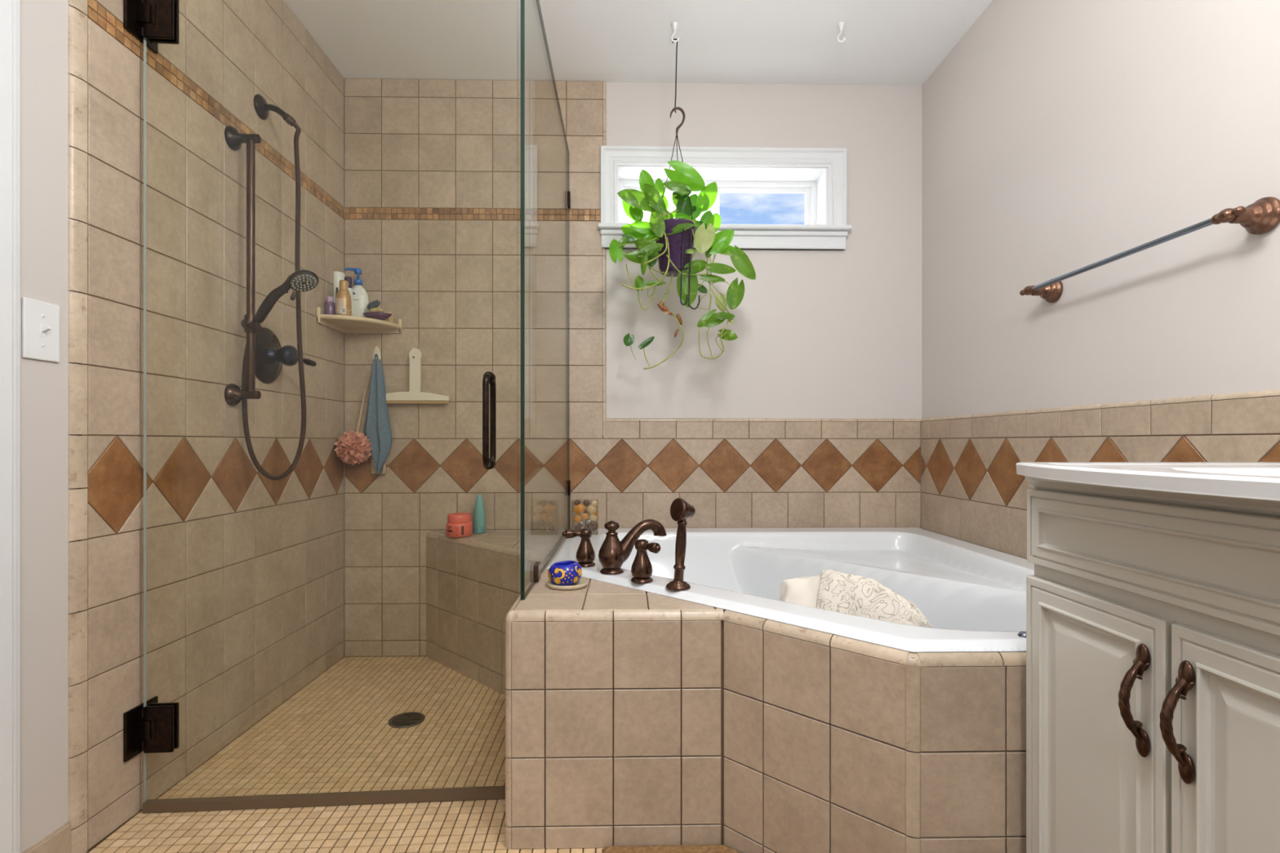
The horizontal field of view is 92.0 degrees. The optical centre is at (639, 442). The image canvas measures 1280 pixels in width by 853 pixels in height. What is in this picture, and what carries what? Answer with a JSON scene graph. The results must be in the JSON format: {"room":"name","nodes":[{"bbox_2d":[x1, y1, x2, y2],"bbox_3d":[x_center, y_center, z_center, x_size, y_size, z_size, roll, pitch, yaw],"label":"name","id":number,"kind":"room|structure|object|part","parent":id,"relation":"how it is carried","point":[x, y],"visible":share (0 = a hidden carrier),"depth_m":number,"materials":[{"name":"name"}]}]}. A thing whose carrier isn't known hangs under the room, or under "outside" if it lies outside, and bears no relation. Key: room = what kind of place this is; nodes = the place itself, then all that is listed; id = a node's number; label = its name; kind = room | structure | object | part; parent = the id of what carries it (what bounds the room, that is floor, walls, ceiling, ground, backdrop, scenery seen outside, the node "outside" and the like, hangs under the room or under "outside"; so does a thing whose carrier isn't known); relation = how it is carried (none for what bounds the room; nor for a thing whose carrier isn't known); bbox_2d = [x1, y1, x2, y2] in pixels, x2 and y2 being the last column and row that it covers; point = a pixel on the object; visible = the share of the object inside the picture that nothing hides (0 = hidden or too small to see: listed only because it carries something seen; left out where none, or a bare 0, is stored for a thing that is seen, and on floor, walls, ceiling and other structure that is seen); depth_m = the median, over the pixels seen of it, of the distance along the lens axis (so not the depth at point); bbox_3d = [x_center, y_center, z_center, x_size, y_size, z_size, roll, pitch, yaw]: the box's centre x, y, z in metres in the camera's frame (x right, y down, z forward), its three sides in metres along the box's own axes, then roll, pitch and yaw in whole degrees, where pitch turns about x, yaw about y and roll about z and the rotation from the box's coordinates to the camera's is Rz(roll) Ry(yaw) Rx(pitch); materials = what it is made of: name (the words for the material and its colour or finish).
{"room":"bathroom","nodes":[
{"label":"bathroom","id":0,"kind":"room"},
{"bbox_2d":[20,0,343,852],"bbox_3d":[-1.353,-0.316,0.482,0.312,2.631,4.821,0,0,-1],"label":"wall","id":1,"kind":"structure","parent":0,"point":[245,567],"depth_m":1.60,"materials":[{"name":"beige tile"}]},
{"bbox_2d":[0,0,20,852],"bbox_3d":[-1.212,-0.175,1.103,0.022,2.150,0.218,0,0,-1],"label":"trim","id":2,"kind":"structure","parent":1,"relation":"attached to","point":[10,10],"depth_m":1.18,"materials":[{"name":"white paint"}]},
{"bbox_2d":[22,297,59,362],"bbox_3d":[-1.215,-0.228,1.263,0.020,0.120,0.078,0,0,-1],"label":"light switch","id":3,"kind":"object","parent":1,"relation":"attached to","point":[40,319],"visible":1,"depth_m":1.26,"materials":[{"name":"white plastic"}]},
{"bbox_2d":[21,821,71,852],"bbox_3d":[-1.219,0.856,1.150,0.009,0.088,0.351,0,0,-1],"label":"baseboard","id":4,"kind":"structure","parent":1,"relation":"attached to","point":[59,841],"depth_m":1.29,"materials":[{"name":"beige stone"}]},
{"bbox_2d":[224,125,262,406],"bbox_3d":[-1.177,-0.527,1.855,0.098,0.837,0.068,0,0,-1],"label":"slide bar","id":5,"kind":"object","parent":1,"relation":"attached to","point":[233,395],"visible":0.98,"depth_m":1.84,"materials":[{"name":"brown metal"}]},
{"bbox_3d":[-1.168,-0.525,1.855,0.023,0.780,0.023,0,0,-1],"label":"rod","id":6,"kind":"part","parent":5,"relation":"part of","materials":[{"name":"brown metal"}]},
{"bbox_2d":[253,270,319,323],"bbox_3d":[-1.055,-0.433,1.837,0.186,0.157,0.081,0,0,-1],"label":"shower head","id":7,"kind":"object","parent":5,"relation":"attached to","point":[302,281],"visible":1,"depth_m":1.83,"materials":[{"name":"brown metal"}]},
{"bbox_3d":[-1.029,-0.436,1.837,0.017,0.028,0.013,0,0,-28],"label":"mode lever","id":8,"kind":"part","parent":7,"relation":"part of","materials":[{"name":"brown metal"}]},
{"bbox_2d":[253,93,296,126],"bbox_3d":[-1.172,-1.074,2.002,0.114,0.096,0.074,0,0,-1],"label":"outlet","id":9,"kind":"object","parent":1,"relation":"attached to","point":[262,108],"visible":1,"depth_m":1.99,"materials":[{"name":"brown metal"}]},
{"bbox_2d":[241,121,306,480],"bbox_3d":[-1.138,-0.461,1.920,0.167,1.155,0.125,0,0,-37],"label":"shower hose","id":10,"kind":"object","parent":9,"relation":"hanging from","point":[297,233],"visible":0.9,"depth_m":1.93,"materials":[{"name":"brown metal"}]},
{"bbox_2d":[255,327,316,383],"bbox_3d":[-1.168,-0.285,2.032,0.123,0.182,0.184,0,0,-1],"label":"shower valve","id":11,"kind":"object","parent":1,"relation":"attached to","point":[270,357],"visible":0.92,"depth_m":2.01,"materials":[{"name":"brown metal"}]},
{"bbox_3d":[-1.171,-0.285,2.030,0.084,0.069,0.069,0,0,-1],"label":"knob","id":12,"kind":"part","parent":11,"relation":"part of","materials":[{"name":"brown metal"}]},
{"bbox_3d":[-1.127,-0.273,2.089,0.022,0.027,0.075,0,0,17],"label":"lever","id":13,"kind":"part","parent":11,"relation":"part of","materials":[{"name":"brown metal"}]},
{"bbox_2d":[123,0,505,813],"bbox_3d":[-0.766,-0.164,1.533,0.913,2.121,0.148,0,0,-7],"label":"shower door","id":14,"kind":"structure","parent":1,"relation":"attached to","point":[151,726],"depth_m":1.51,"materials":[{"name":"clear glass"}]},
{"bbox_3d":[-0.757,-0.168,1.536,0.896,2.112,0.009,0,0,-4],"label":"pane","id":15,"kind":"part","parent":14,"relation":"part of","materials":[{"name":"clear glass"}]},
{"bbox_3d":[-0.380,-0.055,1.563,0.029,0.246,0.120,0,0,-1],"label":"handle","id":16,"kind":"part","parent":14,"relation":"part of","materials":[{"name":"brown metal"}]},
{"bbox_2d":[86,656,604,852],"bbox_3d":[0.026,0.959,0.511,3.045,0.121,4.821,0,0,-1],"label":"floor","id":17,"kind":"structure","parent":0,"point":[333,735],"depth_m":1.69,"materials":[{"name":"brown tile"}]},
{"bbox_2d":[387,711,425,728],"bbox_3d":[-0.755,0.897,2.000,0.112,0.004,0.112,0,0,-1],"label":"floor drain","id":18,"kind":"object","parent":17,"relation":"on","point":[405,720],"visible":1,"depth_m":1.99,"materials":[{"name":"brown metal"}]},
{"bbox_2d":[426,531,563,695],"bbox_3d":[-0.603,0.637,2.328,0.581,0.525,0.578,0,0,-1],"label":"shower bench","id":19,"kind":"object","parent":17,"relation":"on","point":[473,582],"visible":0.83,"depth_m":2.36,"materials":[{"name":"brown tile"}]},
{"bbox_2d":[446,512,472,537],"bbox_3d":[-0.723,0.330,2.474,0.101,0.088,0.101,0,0,-1],"label":"jar","id":20,"kind":"object","parent":19,"relation":"on","point":[458,524],"visible":1,"depth_m":2.44,"materials":[{"name":"red plastic"}]},
{"bbox_2d":[447,525,463,535],"bbox_3d":[-0.726,0.346,2.430,0.066,0.036,0.012,0,0,5],"label":"label","id":21,"kind":"object","parent":20,"relation":"attached to","point":[451,530],"depth_m":2.43,"materials":[{"name":"red"}]},
{"bbox_3d":[-0.723,0.302,2.475,0.092,0.032,0.092,0,0,-1],"label":"lid","id":22,"kind":"part","parent":20,"relation":"part of","materials":[{"name":"red"}]},
{"bbox_2d":[473,493,485,533],"bbox_3d":[-0.665,0.294,2.560,0.048,0.160,0.048,0,0,-1],"label":"bottle","id":23,"kind":"object","parent":19,"relation":"on","point":[479,526],"visible":1,"depth_m":2.54,"materials":[{"name":"teal plastic"}]},
{"bbox_2d":[601,844,739,852],"bbox_3d":[0.251,0.890,1.039,0.659,0.017,0.666,0,0,-1],"label":"bath mat","id":24,"kind":"object","parent":17,"relation":"on","point":[713,848],"visible":1,"depth_m":1.34,"materials":[{"name":"beige fabric"}]},
{"bbox_2d":[505,536,1026,852],"bbox_3d":[0.162,0.637,1.560,2.164,0.526,0.912,0,0,45],"label":"tub surround","id":25,"kind":"object","parent":17,"relation":"on","point":[633,717],"visible":0.8,"depth_m":1.34,"materials":[{"name":"brown tile"}]},
{"bbox_2d":[520,0,570,599],"bbox_3d":[-0.291,-0.425,2.041,0.023,1.598,1.146,0,0,-1],"label":"screen","id":26,"kind":"object","parent":25,"relation":"on","point":[535,571],"visible":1,"depth_m":1.47,"materials":[{"name":"clear glass"}]},
{"bbox_2d":[546,577,588,590],"bbox_3d":[-0.189,0.368,1.614,0.107,0.012,0.107,0,0,-1],"label":"saucer","id":27,"kind":"object","parent":25,"relation":"on","point":[582,583],"visible":0.62,"depth_m":1.58,"materials":[{"name":"beige ceramic"}]},
{"bbox_2d":[547,560,582,586],"bbox_3d":[-0.195,0.341,1.614,0.089,0.059,0.089,0,0,-1],"label":"bowl","id":28,"kind":"object","parent":27,"relation":"on","point":[564,573],"visible":1,"depth_m":1.58,"materials":[{"name":"blue ceramic"}]},
{"bbox_2d":[546,527,1034,652],"bbox_3d":[0.468,0.505,1.866,1.495,0.509,1.523,0,0,-1],"label":"bathtub","id":29,"kind":"object","parent":25,"relation":"on","point":[972,597],"depth_m":1.97,"materials":[{"name":"white ceramic"}]},
{"bbox_3d":[-0.184,0.266,1.805,0.086,0.029,0.037,0,0,-8],"label":"lever","id":30,"kind":"part","parent":29,"relation":"part of","materials":[{"name":"brown metal"}]},
{"bbox_3d":[-0.178,0.305,1.808,0.096,0.108,0.058,0,0,-1],"label":"tub faucet handle","id":31,"kind":"part","parent":29,"relation":"part of","materials":[{"name":"brown metal"}]},
{"bbox_2d":[571,499,598,534],"bbox_3d":[-0.216,0.292,2.435,0.103,0.134,0.062,0,0,-1],"label":"vase","id":32,"kind":"object","parent":29,"relation":"on","point":[590,523],"visible":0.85,"depth_m":2.42,"materials":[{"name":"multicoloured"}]},
{"bbox_2d":[598,519,666,574],"bbox_3d":[-0.017,0.288,1.727,0.199,0.143,0.075,0,0,-13],"label":"tub spout","id":33,"kind":"object","parent":29,"relation":"on","point":[613,553],"visible":1,"depth_m":1.70,"materials":[{"name":"brown metal"}]},
{"bbox_3d":[0.020,0.305,1.595,0.095,0.108,0.058,0,0,33],"label":"tub faucet handle","id":34,"kind":"part","parent":29,"relation":"part of","materials":[{"name":"brown metal"}]},
{"bbox_3d":[0.023,0.266,1.588,0.086,0.029,0.037,0,0,44],"label":"lever","id":35,"kind":"part","parent":29,"relation":"part of","materials":[{"name":"brown metal"}]},
{"bbox_2d":[665,497,695,591],"bbox_3d":[0.101,0.248,1.529,0.075,0.222,0.062,0,0,-1],"label":"sprayer","id":36,"kind":"object","parent":29,"relation":"on","point":[681,510],"visible":1,"depth_m":1.52,"materials":[{"name":"brown metal"}]},
{"bbox_2d":[779,569,933,627],"bbox_3d":[0.506,0.388,1.440,0.186,0.154,0.405,0,0,-40],"label":"cushion","id":37,"kind":"object","parent":29,"relation":"on","point":[831,590],"visible":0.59,"depth_m":1.44,"materials":[{"name":"beige fabric"}]},
{"bbox_3d":[0.405,0.390,1.548,0.101,0.149,0.164,0,0,37],"label":"panel","id":38,"kind":"part","parent":37,"relation":"part of","materials":[{"name":"beige fabric"}]},
{"bbox_2d":[1024,475,1279,852],"bbox_3d":[0.939,0.478,0.735,0.603,0.844,0.694,0,0,-1],"label":"bathroom vanity","id":39,"kind":"object","parent":17,"relation":"on","point":[1153,617],"visible":0.99,"depth_m":0.81,"materials":[{"name":"grey paint"}]},
{"bbox_3d":[0.677,0.502,0.933,0.021,0.545,0.276,0,0,-1],"label":"door","id":40,"kind":"part","parent":39,"relation":"part of","materials":[{"name":"grey paint"}]},
{"bbox_3d":[0.655,0.342,0.820,0.040,0.151,0.021,0,0,-1],"label":"handle","id":41,"kind":"part","parent":39,"relation":"part of","materials":[{"name":"brown metal"}]},
{"bbox_2d":[1016,462,1279,501],"bbox_3d":[0.918,0.045,0.726,0.646,0.021,0.726,0,0,-1],"label":"countertop","id":42,"kind":"structure","parent":39,"relation":"on","point":[1251,480],"depth_m":0.79,"materials":[{"name":"white stone"}]},
{"bbox_3d":[0.686,0.067,0.730,0.018,0.022,0.694,0,0,-1],"label":"cornice","id":43,"kind":"part","parent":39,"relation":"part of","materials":[{"name":"grey paint"}]},
{"bbox_3d":[0.682,0.143,0.730,0.021,0.126,0.678,0,0,-1],"label":"drawer","id":44,"kind":"part","parent":39,"relation":"part of","materials":[{"name":"grey paint"}]},
{"bbox_3d":[0.695,0.434,0.729,0.008,0.752,0.688,0,0,-1],"label":"frame","id":45,"kind":"part","parent":39,"relation":"part of","materials":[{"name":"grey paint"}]},
{"bbox_3d":[0.657,0.342,0.756,0.040,0.151,0.021,0,0,-1],"label":"handle","id":46,"kind":"part","parent":39,"relation":"part of","materials":[{"name":"brown metal"}]},
{"bbox_3d":[0.683,0.502,0.653,0.021,0.545,0.266,0,0,-1],"label":"door","id":47,"kind":"part","parent":39,"relation":"part of","materials":[{"name":"grey paint"}]},
{"bbox_2d":[343,78,921,657],"bbox_3d":[-0.021,-0.316,2.708,3.045,2.631,0.173,0,0,-1],"label":"wall","id":48,"kind":"structure","parent":0,"point":[811,417],"depth_m":2.62,"materials":[{"name":"grey paint"}]},
{"bbox_2d":[316,306,402,333],"bbox_3d":[-1.118,-0.488,2.481,0.241,0.060,0.237,0,0,-1],"label":"corner shelf","id":49,"kind":"object","parent":48,"relation":"attached to","point":[343,323],"visible":1,"depth_m":2.50,"materials":[{"name":"beige plastic"}]},
{"bbox_2d":[324,296,335,315],"bbox_3d":[-1.216,-0.532,2.427,0.036,0.078,0.036,0,0,-1],"label":"bottle","id":50,"kind":"object","parent":49,"relation":"on","point":[330,306],"visible":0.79,"depth_m":2.41,"materials":[{"name":"purple plastic"}]},
{"bbox_2d":[333,271,345,304],"bbox_3d":[-1.235,-0.594,2.529,0.053,0.203,0.053,0,0,-1],"label":"shampoo bottle","id":51,"kind":"object","parent":49,"relation":"on","point":[338,276],"visible":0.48,"depth_m":2.50,"materials":[{"name":"white plastic"}]},
{"bbox_2d":[335,280,351,315],"bbox_3d":[-1.168,-0.566,2.437,0.056,0.146,0.057,0,0,-1],"label":"bottle","id":52,"kind":"object","parent":49,"relation":"on","point":[343,300],"visible":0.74,"depth_m":2.42,"materials":[{"name":"brown plastic"}]},
{"bbox_2d":[344,276,352,315],"bbox_3d":[-1.175,-0.579,2.490,0.036,0.173,0.036,0,0,-1],"label":"bottle","id":53,"kind":"object","parent":49,"relation":"on","point":[348,279],"visible":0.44,"depth_m":2.48,"materials":[{"name":"white plastic"}]},
{"bbox_2d":[344,267,368,317],"bbox_3d":[-1.155,-0.602,2.521,0.094,0.219,0.052,0,0,-1],"label":"pump bottle","id":54,"kind":"object","parent":49,"relation":"on","point":[360,296],"visible":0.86,"depth_m":2.50,"materials":[{"name":"white plastic"}]},
{"bbox_3d":[-1.122,-0.486,2.486,0.232,0.012,0.222,0,0,-1],"label":"plate","id":55,"kind":"part","parent":49,"relation":"part of","materials":[{"name":"beige plastic"}]},
{"bbox_2d":[363,311,391,320],"bbox_3d":[-1.058,-0.506,2.493,0.116,0.026,0.068,0,0,-1],"label":"soap dish","id":56,"kind":"object","parent":49,"relation":"on","point":[375,315],"visible":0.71,"depth_m":2.47,"materials":[{"name":"purple ceramic"}]},
{"bbox_3d":[-1.060,-0.514,2.492,0.048,0.018,0.030,0,0,-1],"label":"soap bar","id":57,"kind":"object","parent":56,"relation":"in","visible":0},
{"bbox_2d":[369,307,383,312],"bbox_3d":[-1.060,-0.530,2.487,0.054,0.023,0.032,0,0,-1],"label":"sponge","id":58,"kind":"object","parent":57,"relation":"on","point":[373,309],"visible":0.85,"depth_m":2.48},
{"bbox_2d":[366,298,380,310],"bbox_3d":[-1.072,-0.553,2.487,0.054,0.044,0.030,0,0,-1],"label":"scalp scrubber","id":59,"kind":"object","parent":58,"relation":"on","point":[375,304],"visible":1,"depth_m":2.48,"materials":[{"name":"grey rubber"}]},
{"bbox_2d":[383,311,393,322],"bbox_3d":[-1.042,-0.515,2.561,0.032,0.045,0.035,0,0,-1],"label":"block","id":60,"kind":"object","parent":49,"relation":"on","point":[390,318],"visible":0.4,"depth_m":2.54,"materials":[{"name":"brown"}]},
{"bbox_2d":[372,346,381,363],"bbox_3d":[-1.105,-0.344,2.581,0.036,0.121,0.038,0,0,-1],"label":"hook","id":61,"kind":"object","parent":48,"relation":"attached to","point":[376,350],"visible":0.5,"depth_m":2.59,"materials":[{"name":"beige plastic"}]},
{"bbox_2d":[333,371,372,465],"bbox_3d":[-1.163,-0.111,2.518,0.138,0.404,0.148,0,0,-1],"label":"bath pouf","id":62,"kind":"object","parent":61,"relation":"hanging from","point":[353,447],"visible":1,"depth_m":2.49,"materials":[{"name":"pink plastic"}]},
{"bbox_3d":[-1.140,-0.166,2.558,0.076,0.294,0.016,0,0,-34],"label":"cord","id":63,"kind":"part","parent":62,"relation":"part of","materials":[{"name":"beige fabric"}]},
{"bbox_2d":[363,353,392,475],"bbox_3d":[-1.087,-0.117,2.559,0.120,0.503,0.033,0,0,-1],"label":"washcloth","id":64,"kind":"object","parent":61,"relation":"hanging from","point":[377,428],"visible":0.97,"depth_m":2.55,"materials":[{"name":"blue fabric"}]},
{"bbox_2d":[370,454,386,473],"bbox_3d":[-1.091,-0.089,2.581,0.057,0.439,0.023,0,0,-1],"label":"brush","id":65,"kind":"object","parent":61,"relation":"hanging from","point":[384,471],"visible":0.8,"depth_m":2.58,"materials":[{"name":"beige wood"}]},
{"bbox_2d":[597,145,851,250],"bbox_3d":[0.356,-1.036,2.699,1.068,0.427,0.223,0,0,-1],"label":"window","id":66,"kind":"structure","parent":48,"relation":"in","point":[820,174],"depth_m":2.62,"materials":[{"name":"white paint"}]},
{"bbox_3d":[0.140,-1.044,2.798,0.437,0.221,0.012,0,0,-1],"label":"sash","id":67,"kind":"part","parent":66,"relation":"part of","materials":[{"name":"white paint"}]},
{"bbox_3d":[0.348,-1.042,2.789,0.892,0.261,0.042,0,0,-1],"label":"sash frame","id":68,"kind":"part","parent":66,"relation":"part of","materials":[{"name":"white paint"}]},
{"bbox_3d":[0.357,-0.906,2.637,1.068,0.019,0.100,0,0,-1],"label":"sill","id":69,"kind":"part","parent":66,"relation":"part of","materials":[{"name":"white paint"}]},
{"bbox_3d":[0.553,-1.044,2.794,0.441,0.221,0.012,0,0,-1],"label":"sash","id":70,"kind":"part","parent":66,"relation":"part of","materials":[{"name":"white paint"}]},
{"bbox_2d":[283,0,992,85],"bbox_3d":[0.026,-1.591,0.511,3.045,0.120,4.821,0,0,-1],"label":"ceiling","id":71,"kind":"structure","parent":0,"point":[887,42],"depth_m":2.34,"materials":[{"name":"white paint"}]},
{"bbox_2d":[671,21,679,42],"bbox_3d":[0.128,-1.496,2.261,0.027,0.069,0.027,0,0,44],"label":"ceiling hook","id":72,"kind":"object","parent":71,"relation":"attached to","point":[674,24],"visible":1,"depth_m":2.26,"materials":[{"name":"white plastic"}]},
{"bbox_2d":[671,38,677,112],"bbox_3d":[0.128,-1.341,2.261,0.021,0.272,0.004,0,0,-1],"label":"hanging wire","id":73,"kind":"object","parent":72,"relation":"hanging from","point":[674,38],"visible":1,"depth_m":2.26,"materials":[{"name":"black metal"}]},
{"bbox_2d":[654,218,696,276],"bbox_3d":[0.128,-0.706,2.261,0.157,0.172,0.157,0,0,-1],"label":"pot","id":74,"kind":"object","parent":73,"relation":"hanging from","point":[677,231],"depth_m":2.20,"materials":[{"name":"purple plastic"}]},
{"bbox_2d":[608,106,755,368],"bbox_3d":[0.152,-0.745,2.248,0.531,0.964,0.199,0,0,-1],"label":"pothos","id":75,"kind":"object","parent":73,"relation":"hanging from","point":[674,234],"visible":1,"depth_m":2.21,"materials":[{"name":"green plant"}]},
{"bbox_2d":[837,21,845,43],"bbox_3d":[0.736,-1.496,2.261,0.027,0.069,0.027,0,0,44],"label":"ceiling hook","id":76,"kind":"object","parent":71,"relation":"attached to","point":[841,24],"visible":1,"depth_m":2.26,"materials":[{"name":"white plastic"}]},
{"bbox_2d":[920,0,1279,559],"bbox_3d":[1.398,-0.316,0.540,0.300,2.631,4.821,0,0,-1],"label":"wall","id":77,"kind":"structure","parent":0,"point":[1060,137],"depth_m":1.69,"materials":[{"name":"grey paint"}]},
{"bbox_2d":[1019,196,1279,302],"bbox_3d":[1.188,-0.449,1.527,0.092,0.071,0.675,0,0,-1],"label":"towel bar","id":78,"kind":"object","parent":77,"relation":"attached to","point":[1261,216],"visible":1,"depth_m":1.25,"materials":[{"name":"orange metal"}]},
{"bbox_3d":[1.193,-0.449,1.829,0.070,0.071,0.071,0,0,-1],"label":"post","id":79,"kind":"part","parent":78,"relation":"part of","materials":[{"name":"orange metal"}]},
{"bbox_3d":[1.155,-0.449,1.527,0.014,0.014,0.575,0,0,-1],"label":"rod","id":80,"kind":"part","parent":78,"relation":"part of","materials":[{"name":"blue metal"}]},
{"bbox_3d":[1.205,-0.449,1.225,0.070,0.071,0.071,0,0,-1],"label":"post","id":81,"kind":"part","parent":78,"relation":"part of","materials":[{"name":"orange metal"}]},
{"bbox_3d":[-0.949,-0.339,2.584,0.036,0.121,0.038,0,0,-1],"label":"hook","id":82,"kind":"object","parent":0,"visible":0},
{"bbox_2d":[386,348,449,403],"bbox_3d":[-0.920,-0.275,2.566,0.257,0.225,0.020,0,0,-1],"label":"squeegee","id":83,"kind":"object","parent":82,"relation":"hanging from","point":[415,395],"visible":1,"depth_m":2.56,"materials":[{"name":"beige plastic"}]},
{"bbox_3d":[-0.931,-0.298,2.565,0.052,0.180,0.011,0,0,-1],"label":"handle","id":84,"kind":"part","parent":83,"relation":"part of","materials":[{"name":"beige plastic"}]},
{"bbox_3d":[-0.922,-0.169,2.566,0.255,0.012,0.008,0,0,-1],"label":"blade","id":85,"kind":"part","parent":83,"relation":"part of","materials":[{"name":"brown rubber"}]}
]}

